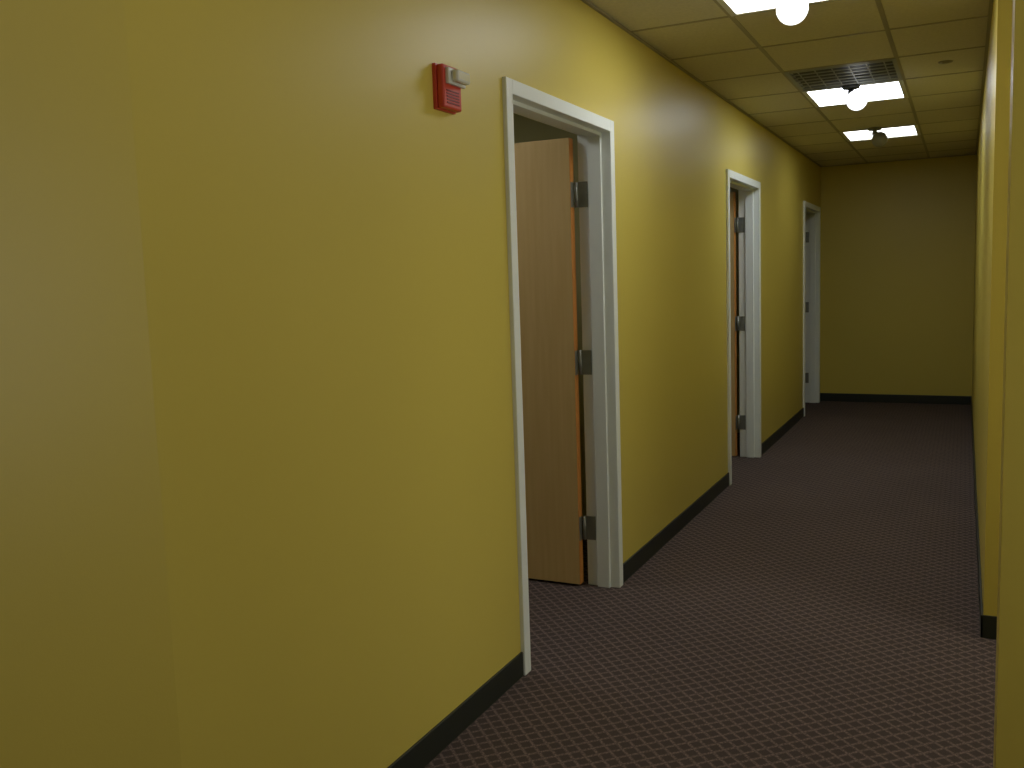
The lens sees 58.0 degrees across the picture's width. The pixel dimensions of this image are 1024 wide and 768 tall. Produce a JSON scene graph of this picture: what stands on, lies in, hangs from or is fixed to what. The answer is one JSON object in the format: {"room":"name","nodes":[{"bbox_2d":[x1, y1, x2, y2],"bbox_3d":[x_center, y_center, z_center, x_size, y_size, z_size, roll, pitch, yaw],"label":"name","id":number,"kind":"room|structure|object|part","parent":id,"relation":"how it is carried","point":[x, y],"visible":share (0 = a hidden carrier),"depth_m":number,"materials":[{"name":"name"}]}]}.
{"room":"office corridor","nodes":[
{"label":"office corridor","id":0,"kind":"room"},
{"bbox_2d":[0,0,181,767],"bbox_3d":[-1.909,0.174,0.315,0.130,2.614,3.888,3,8,36],"label":"wall","id":1,"kind":"structure","parent":0,"point":[87,673],"depth_m":1.71,"materials":[{"name":"yellow paint"}]},
{"bbox_2d":[124,0,820,767],"bbox_3d":[1.310,-0.571,6.122,0.130,2.614,9.538,1,7,26],"label":"wall","id":2,"kind":"structure","parent":0,"point":[325,249],"depth_m":2.55,"materials":[{"name":"yellow paint"}]},
{"bbox_2d":[432,63,469,114],"bbox_3d":[-0.181,-0.904,2.823,0.074,0.135,0.122,1,7,26],"label":"fire alarm strobe","id":3,"kind":"object","parent":2,"relation":"attached to","point":[448,82],"visible":1,"depth_m":2.79,"materials":[{"name":"red plastic"}]},
{"bbox_2d":[514,138,583,583],"bbox_3d":[-0.140,-0.090,4.516,0.980,2.081,0.151,1,7,26],"label":"door","id":4,"kind":"structure","parent":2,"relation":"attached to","point":[543,168],"depth_m":4.33,"materials":[{"name":"brown wood"}]},
{"bbox_2d":[502,76,622,674],"bbox_3d":[0.183,-0.054,3.833,0.161,2.160,1.102,1,7,26],"label":"frame","id":5,"kind":"object","parent":2,"relation":"attached to","point":[594,132],"visible":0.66,"depth_m":4.20,"materials":[{"name":"white paint"}]},
{"bbox_2d":[570,181,587,207],"bbox_3d":[0.304,-0.865,4.219,0.083,0.114,0.034,-3,6,-6],"label":"hinge","id":6,"kind":"object","parent":2,"relation":"attached to","point":[579,190],"visible":1,"depth_m":4.22,"materials":[{"name":"metal"}]},
{"bbox_2d":[575,350,591,374],"bbox_3d":[0.329,-0.100,4.303,0.083,0.114,0.034,-3,6,-6],"label":"hinge","id":7,"kind":"object","parent":2,"relation":"attached to","point":[585,356],"visible":1,"depth_m":4.30,"materials":[{"name":"metal"}]},
{"bbox_2d":[579,516,595,540],"bbox_3d":[0.355,0.685,4.389,0.083,0.114,0.034,-3,6,-6],"label":"hinge","id":8,"kind":"object","parent":2,"relation":"attached to","point":[589,522],"visible":1,"depth_m":4.39,"materials":[{"name":"metal"}]},
{"bbox_2d":[387,393,820,767],"bbox_3d":[1.414,0.683,6.229,0.009,0.092,9.538,1,7,26],"label":"baseboard","id":9,"kind":"structure","parent":2,"relation":"attached to","point":[419,755],"depth_m":3.25,"materials":[{"name":"black plastic"}]},
{"bbox_2d":[730,192,736,455],"bbox_3d":[1.350,-0.474,7.555,0.982,2.081,0.151,2,7,32],"label":"door","id":10,"kind":"structure","parent":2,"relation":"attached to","point":[732,194],"depth_m":7.28,"materials":[{"name":"brown wood"}]},
{"bbox_2d":[734,217,743,231],"bbox_3d":[1.771,-1.242,7.210,0.083,0.114,0.034,-3,6,-6],"label":"hinge","id":11,"kind":"object","parent":2,"relation":"attached to","point":[738,222],"visible":1,"depth_m":7.21,"materials":[{"name":"metal"}]},
{"bbox_2d":[735,316,744,330],"bbox_3d":[1.796,-0.477,7.294,0.083,0.114,0.034,-3,6,-6],"label":"hinge","id":12,"kind":"object","parent":2,"relation":"attached to","point":[740,319],"visible":1,"depth_m":7.29,"materials":[{"name":"metal"}]},
{"bbox_2d":[736,415,745,429],"bbox_3d":[1.822,0.307,7.381,0.083,0.114,0.034,-3,6,-6],"label":"hinge","id":13,"kind":"object","parent":2,"relation":"attached to","point":[740,419],"visible":1,"depth_m":7.38,"materials":[{"name":"metal"}]},
{"bbox_2d":[726,169,760,484],"bbox_3d":[1.650,-0.431,6.824,0.161,2.160,1.104,1,7,26],"label":"frame","id":14,"kind":"object","parent":2,"relation":"attached to","point":[749,190],"visible":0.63,"depth_m":7.23,"materials":[{"name":"white paint"}]},
{"bbox_2d":[581,0,993,166],"bbox_3d":[2.019,-1.848,5.613,1.543,0.007,9.538,1,7,26],"label":"trim","id":15,"kind":"structure","parent":2,"relation":"attached to","point":[587,2],"depth_m":5.33,"materials":[{"name":"beige"}]},
{"bbox_2d":[805,302,808,311],"bbox_3d":[3.258,-0.853,10.275,0.083,0.114,0.034,-3,6,-6],"label":"hinge","id":16,"kind":"object","parent":2,"relation":"attached to","point":[806,303],"visible":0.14,"depth_m":10.27,"materials":[{"name":"metal"}]},
{"bbox_2d":[805,373,808,382],"bbox_3d":[3.284,-0.069,10.361,0.083,0.114,0.034,-3,6,-6],"label":"hinge","id":17,"kind":"object","parent":2,"relation":"attached to","point":[806,374],"visible":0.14,"depth_m":10.36,"materials":[{"name":"metal"}]},
{"bbox_2d":[806,232,808,242],"bbox_3d":[3.232,-1.618,10.191,0.083,0.114,0.034,-3,6,-6],"label":"hinge","id":18,"kind":"object","parent":2,"relation":"attached to","point":[807,233],"visible":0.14,"depth_m":10.19,"materials":[{"name":"metal"}]},
{"bbox_2d":[803,201,820,415],"bbox_3d":[3.108,-0.806,9.797,0.161,2.160,1.119,1,7,26],"label":"frame","id":19,"kind":"object","parent":2,"relation":"attached to","point":[811,213],"visible":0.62,"depth_m":10.22,"materials":[{"name":"white paint"}]},
{"bbox_2d":[513,113,739,520],"bbox_3d":[0.026,-0.621,6.964,2.918,2.614,9.388,1,7,26],"label":"wall","id":20,"kind":"structure","parent":0,"point":[525,129],"depth_m":5.49,"materials":[{"name":"beige paint"}]},
{"bbox_2d":[424,401,995,767],"bbox_3d":[0.677,0.968,4.508,6.500,0.050,13.618,1,7,26],"label":"floor","id":21,"kind":"structure","parent":0,"point":[821,610],"depth_m":3.75,"materials":[{"name":"carpet"}]},
{"bbox_2d":[588,0,988,165],"bbox_3d":[0.569,-1.638,4.006,6.704,0.016,13.959,1,7,26],"label":"ceiling","id":22,"kind":"structure","parent":0,"point":[841,17],"depth_m":5.02,"materials":[{"name":"tile"}]},
{"bbox_2d":[717,0,835,16],"bbox_3d":[1.116,-1.671,3.734,0.602,0.114,0.657,1,7,26],"label":"ceiling light","id":23,"kind":"object","parent":22,"relation":"in","point":[733,7],"depth_m":4.03,"materials":[{"name":"white plastic"}]},
{"bbox_2d":[776,0,808,24],"bbox_3d":[1.125,-1.531,3.746,0.124,0.168,0.225,-2,6,3],"label":"ceiling lamp","id":24,"kind":"object","parent":22,"relation":"attached to","point":[789,12],"visible":1,"depth_m":3.66,"materials":[{"name":"glass"}]},
{"bbox_2d":[632,0,987,162],"bbox_3d":[0.569,-1.635,4.007,6.732,0.014,13.987,1,7,26],"label":"grid","id":25,"kind":"object","parent":22,"relation":"attached to","point":[878,2],"visible":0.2,"depth_m":5.20,"materials":[{"name":"beige metal"}]},
{"bbox_2d":[784,58,902,91],"bbox_3d":[1.989,-1.891,5.514,0.602,0.104,0.657,1,7,26],"label":"ceiling vent","id":26,"kind":"object","parent":22,"relation":"in","point":[886,70],"visible":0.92,"depth_m":5.55,"materials":[{"name":"grey metal"}]},
{"bbox_2d":[841,84,867,110],"bbox_3d":[2.140,-1.787,5.771,0.124,0.168,0.225,-2,6,3],"label":"ceiling lamp","id":27,"kind":"object","parent":22,"relation":"attached to","point":[856,100],"visible":1,"depth_m":5.69,"materials":[{"name":"glass"}]},
{"bbox_3d":[2.138,-1.760,5.724,0.124,0.124,0.124,1,7,26],"label":"globe","id":28,"kind":"part","parent":27,"relation":"part of","materials":[{"name":"white glass"}]},
{"bbox_2d":[802,80,908,107],"bbox_3d":[2.279,-1.970,6.107,0.602,0.114,0.657,1,7,26],"label":"ceiling light","id":29,"kind":"object","parent":22,"relation":"in","point":[890,90],"depth_m":6.12,"materials":[{"name":"white plastic"}]},
{"bbox_2d":[867,127,887,146],"bbox_3d":[2.980,-2.008,7.529,0.124,0.168,0.225,-2,6,3],"label":"ceiling lamp","id":30,"kind":"object","parent":22,"relation":"attached to","point":[879,139],"visible":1,"depth_m":7.45,"materials":[{"name":"clear glass"}]},
{"bbox_3d":[2.978,-1.980,7.481,0.124,0.124,0.124,1,7,26],"label":"globe","id":31,"kind":"part","parent":30,"relation":"part of","materials":[{"name":"brown glass"}]},
{"bbox_2d":[839,125,920,141],"bbox_3d":[3.152,-2.195,7.887,0.602,0.114,0.657,1,7,26],"label":"ceiling light","id":32,"kind":"object","parent":22,"relation":"in","point":[911,130],"depth_m":7.92,"materials":[{"name":"white plastic"}]},
{"bbox_2d":[938,60,952,63],"bbox_3d":[2.457,-1.823,5.234,0.080,0.011,0.080,1,7,26],"label":"sprinkler head","id":33,"kind":"object","parent":22,"relation":"attached to","point":[944,61],"visible":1,"depth_m":5.22},
{"bbox_2d":[820,154,976,395],"bbox_3d":[4.183,-1.099,10.059,1.823,2.614,0.120,1,7,26],"label":"wall","id":34,"kind":"structure","parent":0,"point":[897,238],"depth_m":9.99,"materials":[{"name":"yellow paint"}]},
{"bbox_2d":[821,393,970,404],"bbox_3d":[4.188,0.161,10.143,1.543,0.092,0.009,1,7,26],"label":"baseboard","id":35,"kind":"structure","parent":34,"relation":"attached to","point":[842,397],"depth_m":10.12,"materials":[{"name":"black plastic"}]},
{"bbox_2d":[972,0,1012,615],"bbox_3d":[4.073,-0.673,6.222,1.659,2.614,6.918,1,7,26],"label":"wall","id":36,"kind":"structure","parent":0,"point":[993,142],"depth_m":3.59,"materials":[{"name":"yellow paint"}]},
{"bbox_2d":[971,396,996,638],"bbox_3d":[4.109,0.580,6.358,1.668,0.092,6.927,1,7,26],"label":"baseboard","id":37,"kind":"structure","parent":36,"relation":"attached to","point":[988,624],"depth_m":3.96,"materials":[{"name":"black plastic"}]},
{"bbox_2d":[993,0,1023,767],"bbox_3d":[1.937,-0.124,1.865,1.659,2.614,0.150,1,7,26],"label":"wall","id":38,"kind":"structure","parent":0,"point":[1009,678],"depth_m":2.19,"materials":[{"name":"yellow paint"}]}
]}

